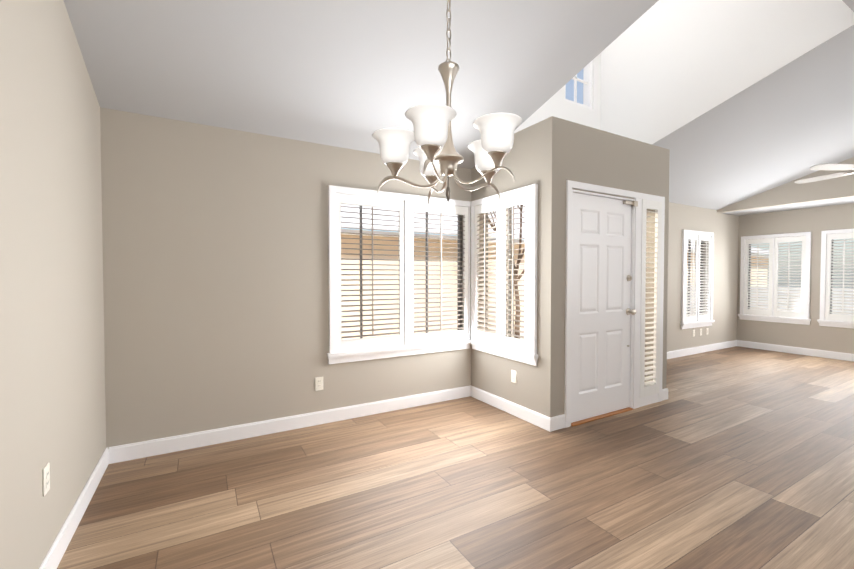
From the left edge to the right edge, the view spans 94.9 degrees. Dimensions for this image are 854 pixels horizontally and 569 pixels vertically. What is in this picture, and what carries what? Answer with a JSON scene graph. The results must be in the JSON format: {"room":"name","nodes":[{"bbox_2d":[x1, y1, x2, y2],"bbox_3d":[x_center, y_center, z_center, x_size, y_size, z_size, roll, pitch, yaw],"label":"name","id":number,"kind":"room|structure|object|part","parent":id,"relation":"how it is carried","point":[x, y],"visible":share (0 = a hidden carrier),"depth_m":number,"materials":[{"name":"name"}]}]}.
{"room":"dining room","nodes":[
{"label":"dining room","id":0,"kind":"room"},
{"bbox_2d":[0,0,105,568],"bbox_3d":[-0.981,-0.804,0.363,0.150,4.190,5.516,-1,1,-30],"label":"wall","id":1,"kind":"structure","parent":0,"point":[52,386],"depth_m":1.71,"materials":[{"name":"beige paint"}]},
{"bbox_2d":[43,463,49,496],"bbox_3d":[-1.616,0.828,1.667,0.008,0.116,0.070,-1,1,-30],"label":"electrical outlet","id":2,"kind":"object","parent":1,"relation":"attached to","point":[46,478],"visible":1,"depth_m":1.66,"materials":[{"name":"white plastic"}]},
{"bbox_2d":[39,447,110,568],"bbox_3d":[-0.909,1.232,0.449,0.015,0.115,5.216,-1,1,-30],"label":"baseboard","id":3,"kind":"structure","parent":1,"relation":"attached to","point":[110,455],"depth_m":2.00,"materials":[{"name":"white wood"}]},
{"bbox_2d":[100,107,470,448],"bbox_3d":[-0.841,-0.086,3.553,3.250,2.613,0.150,-1,1,-30],"label":"wall","id":4,"kind":"structure","parent":0,"point":[215,277],"depth_m":3.05,"materials":[{"name":"beige paint"}]},
{"bbox_2d":[111,385,470,463],"bbox_3d":[-0.852,1.165,3.480,3.069,0.115,0.014,-1,1,-30],"label":"baseboard","id":5,"kind":"structure","parent":4,"relation":"attached to","point":[126,452],"depth_m":3.23,"materials":[{"name":"white wood"}]},
{"bbox_2d":[315,377,322,390],"bbox_3d":[-0.940,0.867,3.425,0.070,0.116,0.008,-1,1,-30],"label":"electrical outlet","id":6,"kind":"object","parent":4,"relation":"attached to","point":[318,383],"visible":1,"depth_m":3.42,"materials":[{"name":"white plastic"}]},
{"bbox_2d":[327,184,537,365],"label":"window","id":7,"kind":"structure","parent":4,"relation":"in","point":[500,341],"depth_m":3.77,"materials":[{"name":"white wood"}]},
{"bbox_3d":[-0.205,-0.089,3.799,1.535,1.568,0.054,-1,1,-30],"label":"casing","id":8,"kind":"part","parent":7,"relation":"part of","materials":[{"name":"white wood"}]},
{"bbox_3d":[-0.189,-0.110,3.835,1.438,1.406,0.028,-1,1,-30],"label":"shutter frame","id":9,"kind":"part","parent":7,"relation":"part of","materials":[{"name":"white wood"}]},
{"bbox_3d":[-0.251,-0.113,3.943,1.440,1.408,0.040,-1,1,-30],"label":"glass frame","id":10,"kind":"part","parent":7,"relation":"part of","materials":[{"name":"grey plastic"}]},
{"bbox_3d":[0.818,-0.111,3.866,0.040,1.408,0.798,-1,1,-30],"label":"glass frame","id":11,"kind":"part","parent":7,"relation":"part of","materials":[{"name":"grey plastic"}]},
{"bbox_3d":[0.710,-0.110,3.804,0.028,1.406,0.796,-1,1,-30],"label":"shutter frame","id":12,"kind":"part","parent":7,"relation":"part of","materials":[{"name":"white wood"}]},
{"bbox_3d":[0.704,-0.088,3.768,0.054,1.568,0.948,-1,1,-30],"label":"casing","id":13,"kind":"part","parent":7,"relation":"part of","materials":[{"name":"white wood"}]},
{"bbox_2d":[57,346,853,568],"bbox_3d":[3.059,1.299,2.727,9.464,0.120,5.516,-1,1,-30],"label":"floor","id":14,"kind":"structure","parent":0,"point":[737,457],"depth_m":2.38,"materials":[{"name":"brown wood"}]},
{"bbox_2d":[63,0,853,209],"bbox_3d":[2.712,-2.048,2.454,8.364,1.705,5.216,-1,1,-30],"label":"ceiling","id":15,"kind":"structure","parent":0,"point":[352,74],"depth_m":2.72,"materials":[{"name":"grey paint"}]},
{"bbox_2d":[372,0,522,204],"bbox_3d":[0.107,-1.080,1.728,0.638,1.438,0.649,-1,1,-30],"label":"chandelier","id":16,"kind":"object","parent":15,"relation":"hanging from","point":[437,154],"visible":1,"depth_m":1.67,"materials":[{"name":"silver metal"}]},
{"bbox_3d":[0.095,-1.332,1.709,0.032,0.753,0.027,-1,1,-30],"label":"chain","id":17,"kind":"part","parent":16,"relation":"part of","materials":[{"name":"silver metal"}]},
{"bbox_2d":[794,163,853,183],"bbox_3d":[4.450,-1.454,3.888,1.258,0.966,1.265,-1,1,-30],"label":"ceiling fan","id":18,"kind":"object","parent":15,"relation":"hanging from","point":[835,166],"visible":1,"depth_m":4.02,"materials":[{"name":"white metal"}]},
{"bbox_2d":[471,116,564,416],"bbox_3d":[0.818,-0.091,3.775,0.150,2.613,1.115,-1,1,-30],"label":"wall","id":19,"kind":"structure","parent":0,"point":[535,154],"depth_m":3.35,"materials":[{"name":"beige paint"}]},
{"bbox_2d":[471,386,554,431],"bbox_3d":[0.757,1.159,3.745,0.018,0.115,1.103,-1,1,-30],"label":"baseboard","id":20,"kind":"structure","parent":19,"relation":"attached to","point":[547,423],"depth_m":3.62,"materials":[{"name":"white wood"}]},
{"bbox_2d":[511,370,516,382],"bbox_3d":[0.808,0.857,3.653,0.008,0.116,0.070,-1,1,-30],"label":"outlet","id":21,"kind":"object","parent":19,"relation":"attached to","point":[513,376],"visible":1,"depth_m":3.65,"materials":[{"name":"white plastic"}]},
{"bbox_2d":[514,53,600,132],"bbox_3d":[1.399,-2.416,4.445,1.874,2.007,0.150,-1,1,-30],"label":"wall","id":22,"kind":"structure","parent":0,"point":[556,105],"depth_m":4.56,"materials":[{"name":"white paint"}]},
{"bbox_2d":[564,60,592,108],"bbox_3d":[1.752,-2.429,4.630,0.503,0.668,0.080,-1,1,-30],"label":"clerestory window","id":23,"kind":"structure","parent":22,"relation":"in","point":[587,82],"depth_m":4.71,"materials":[{"name":"white"}]},
{"bbox_2d":[563,120,669,413],"bbox_3d":[1.806,-0.091,3.785,1.574,2.613,0.150,-1,1,-30],"label":"wall","id":24,"kind":"structure","parent":0,"point":[594,156],"depth_m":3.73,"materials":[{"name":"beige paint"}]},
{"bbox_2d":[571,407,632,425],"bbox_3d":[1.588,1.213,3.666,0.860,0.012,0.170,-1,1,-30],"label":"door threshold sill","id":25,"kind":"structure","parent":24,"relation":"attached to","point":[576,423],"depth_m":3.59,"materials":[{"name":"brown wood"}]},
{"bbox_2d":[571,193,637,422],"bbox_3d":[1.629,0.204,3.596,0.879,2.000,0.118,-1,1,-30],"label":"front door","id":26,"kind":"structure","parent":24,"relation":"in","point":[601,297],"depth_m":3.59,"materials":[{"name":"white wood"}]},
{"bbox_3d":[1.950,-0.098,3.748,0.165,1.404,0.074,-1,1,-30],"label":"front door hardware","id":27,"kind":"part","parent":26,"relation":"part of","materials":[{"name":"silver metal"}]},
{"bbox_2d":[564,180,664,427],"bbox_3d":[1.772,0.163,3.760,1.444,2.107,0.169,-1,1,-30],"label":"door frame","id":28,"kind":"structure","parent":24,"relation":"attached to","point":[636,401],"depth_m":3.80,"materials":[{"name":"white wood"}]},
{"bbox_2d":[640,199,661,397],"bbox_3d":[2.238,0.140,3.938,0.329,1.954,0.049,-1,1,-30],"label":"sidelight window","id":29,"kind":"structure","parent":24,"relation":"in","point":[652,388],"depth_m":3.94,"materials":[{"name":"white wood"}]},
{"bbox_2d":[662,388,667,400],"bbox_3d":[2.248,1.140,4.615,0.037,0.115,1.129,-1,1,-30],"label":"baseboard","id":30,"kind":"structure","parent":24,"relation":"attached to","point":[664,391],"depth_m":4.11,"materials":[{"name":"white wood"}]},
{"bbox_2d":[667,202,738,351],"bbox_3d":[3.881,-0.109,6.261,4.490,2.540,0.150,-1,1,-30],"label":"wall","id":31,"kind":"structure","parent":0,"point":[723,228],"depth_m":6.76,"materials":[{"name":"beige paint"}]},
{"bbox_2d":[680,230,714,328],"bbox_3d":[4.468,-0.085,6.561,0.980,1.597,0.195,-1,1,-30],"label":"living room window","id":32,"kind":"structure","parent":31,"relation":"in","point":[698,318],"depth_m":6.50,"materials":[{"name":"white wood"}]},
{"bbox_3d":[4.432,-0.107,6.628,0.828,1.438,0.040,-1,1,-30],"label":"glass frame","id":33,"kind":"part","parent":32,"relation":"part of","materials":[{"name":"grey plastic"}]},
{"bbox_3d":[4.492,-0.104,6.520,0.820,1.436,0.028,-1,1,-30],"label":"shutter frame","id":34,"kind":"part","parent":32,"relation":"part of","materials":[{"name":"white wood"}]},
{"bbox_2d":[667,340,737,358],"bbox_3d":[3.850,1.106,6.175,4.296,0.115,0.014,-1,1,-30],"label":"baseboard","id":35,"kind":"structure","parent":31,"relation":"attached to","point":[706,348],"depth_m":6.60,"materials":[{"name":"white wood"}]},
{"bbox_2d":[601,0,853,143],"bbox_3d":[2.724,-2.361,3.863,0.153,2.090,2.480,-1,1,-30],"label":"wall","id":36,"kind":"structure","parent":0,"point":[668,67],"depth_m":3.86,"materials":[{"name":"white paint"}]},
{"bbox_2d":[717,157,853,212],"bbox_3d":[6.392,-2.074,4.564,0.120,1.745,5.216,-1,1,-30],"label":"wall","id":37,"kind":"structure","parent":0,"point":[791,192],"depth_m":5.83,"materials":[{"name":"beige paint"}]},
{"bbox_2d":[723,197,853,215],"bbox_3d":[6.739,-1.276,4.780,0.680,0.140,5.216,-1,1,-30],"label":"ceiling","id":38,"kind":"structure","parent":0,"point":[841,201],"depth_m":6.22,"materials":[{"name":"grey paint"}]},
{"bbox_2d":[737,203,853,353],"bbox_3d":[7.099,-0.081,5.013,0.150,2.540,5.216,-1,1,-30],"label":"wall","id":39,"kind":"structure","parent":0,"point":[815,221],"depth_m":6.41,"materials":[{"name":"beige paint"}]},
{"bbox_2d":[738,232,810,324],"bbox_3d":[6.033,-0.108,6.806,0.195,1.515,0.986,-1,1,-30],"label":"window","id":40,"kind":"structure","parent":39,"relation":"in","point":[771,313],"depth_m":6.76,"materials":[{"name":"white wood"}]},
{"bbox_3d":[6.099,-0.130,6.846,0.040,1.355,0.828,-1,1,-30],"label":"glass frame","id":41,"kind":"part","parent":40,"relation":"part of","materials":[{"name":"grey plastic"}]},
{"bbox_2d":[747,244,768,308],"bbox_3d":[5.882,-0.140,6.961,0.066,1.145,0.301,-1,1,-30],"label":"louver","id":42,"kind":"object","parent":40,"relation":"attached to","point":[758,245],"depth_m":6.95,"materials":[{"name":"white wood"}]},
{"bbox_2d":[777,242,801,310],"bbox_3d":[6.092,-0.132,6.596,0.066,1.145,0.301,-1,1,-30],"label":"louver","id":43,"kind":"object","parent":40,"relation":"attached to","point":[788,279],"depth_m":6.58,"materials":[{"name":"white wood"}]},
{"bbox_2d":[737,340,853,360],"bbox_3d":[7.019,1.132,5.012,0.015,0.115,5.185,-1,1,-30],"label":"baseboard","id":44,"kind":"structure","parent":39,"relation":"attached to","point":[766,346],"depth_m":6.50,"materials":[{"name":"white wood"}]},
{"bbox_2d":[817,228,853,328],"bbox_3d":[6.567,-0.088,5.875,0.195,1.515,0.986,-1,1,-30],"label":"window","id":45,"kind":"structure","parent":39,"relation":"in","point":[828,318],"depth_m":6.18,"materials":[{"name":"white wood"}]},
{"bbox_3d":[6.637,-0.110,5.909,0.040,1.355,0.828,-1,1,-30],"label":"glass frame","id":46,"kind":"part","parent":45,"relation":"part of","materials":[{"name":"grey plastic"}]},
{"bbox_3d":[6.527,-0.108,5.851,0.028,1.353,0.826,-1,1,-30],"label":"shutter frame","id":47,"kind":"part","parent":45,"relation":"part of","materials":[{"name":"white wood"}]},
{"bbox_2d":[830,239,853,314],"bbox_3d":[6.416,-0.120,6.031,0.066,1.145,0.301,-1,1,-30],"label":"louver","id":48,"kind":"object","parent":45,"relation":"attached to","point":[843,283],"visible":1,"depth_m":6.01,"materials":[{"name":"white wood"}]},
{"label":"outside","id":49,"kind":"structure","parent":0,"visible":0},
{"bbox_2d":[488,327,524,339],"bbox_3d":[-7.829,0.873,23.483,70.000,0.100,41.333,-1,1,-30],"label":"ground","id":50,"kind":"structure","parent":49,"point":[522,329],"depth_m":9.11,"materials":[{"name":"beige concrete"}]},
{"bbox_2d":[488,205,524,338],"bbox_3d":[1.976,-0.988,8.131,2.911,4.309,3.116,-1,1,-30],"label":"tree","id":51,"kind":"object","parent":50,"relation":"on","point":[516,287],"visible":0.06,"depth_m":8.00,"materials":[{"name":"brown plant"}]},
{"bbox_2d":[341,255,767,339],"bbox_3d":[-0.492,0.269,8.661,36.000,1.760,0.250,-1,1,-30],"label":"neighbour stucco","id":52,"kind":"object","parent":50,"relation":"on","point":[397,291],"visible":0.11,"depth_m":8.42,"materials":[{"name":"beige"}]},
{"bbox_2d":[341,234,768,265],"bbox_3d":[-0.492,-0.811,8.637,36.000,0.400,0.310,-1,1,-30],"label":"band","id":53,"kind":"object","parent":52,"relation":"attached to","point":[357,246],"visible":0.11,"depth_m":8.48,"materials":[{"name":"beige paint"}]},
{"bbox_2d":[341,229,768,256],"bbox_3d":[-0.443,-1.049,8.545,36.000,0.080,0.550,-1,1,-30],"label":"fascia","id":54,"kind":"object","parent":53,"relation":"on","point":[414,234],"visible":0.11,"depth_m":8.32,"materials":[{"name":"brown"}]},
{"bbox_2d":[341,204,768,253],"bbox_3d":[-2.059,-2.533,11.333,36.000,2.755,7.450,-1,1,-30],"label":"roof","id":55,"kind":"structure","parent":54,"relation":"on","point":[395,223],"depth_m":9.09,"materials":[{"name":"grey tile"}]},
{"bbox_2d":[686,285,853,315],"bbox_3d":[12.278,0.676,6.502,0.200,1.040,15.216,-1,1,-30],"label":"fence","id":56,"kind":"object","parent":50,"relation":"on","point":[790,300],"depth_m":10.61,"materials":[{"name":"white"}]}
]}

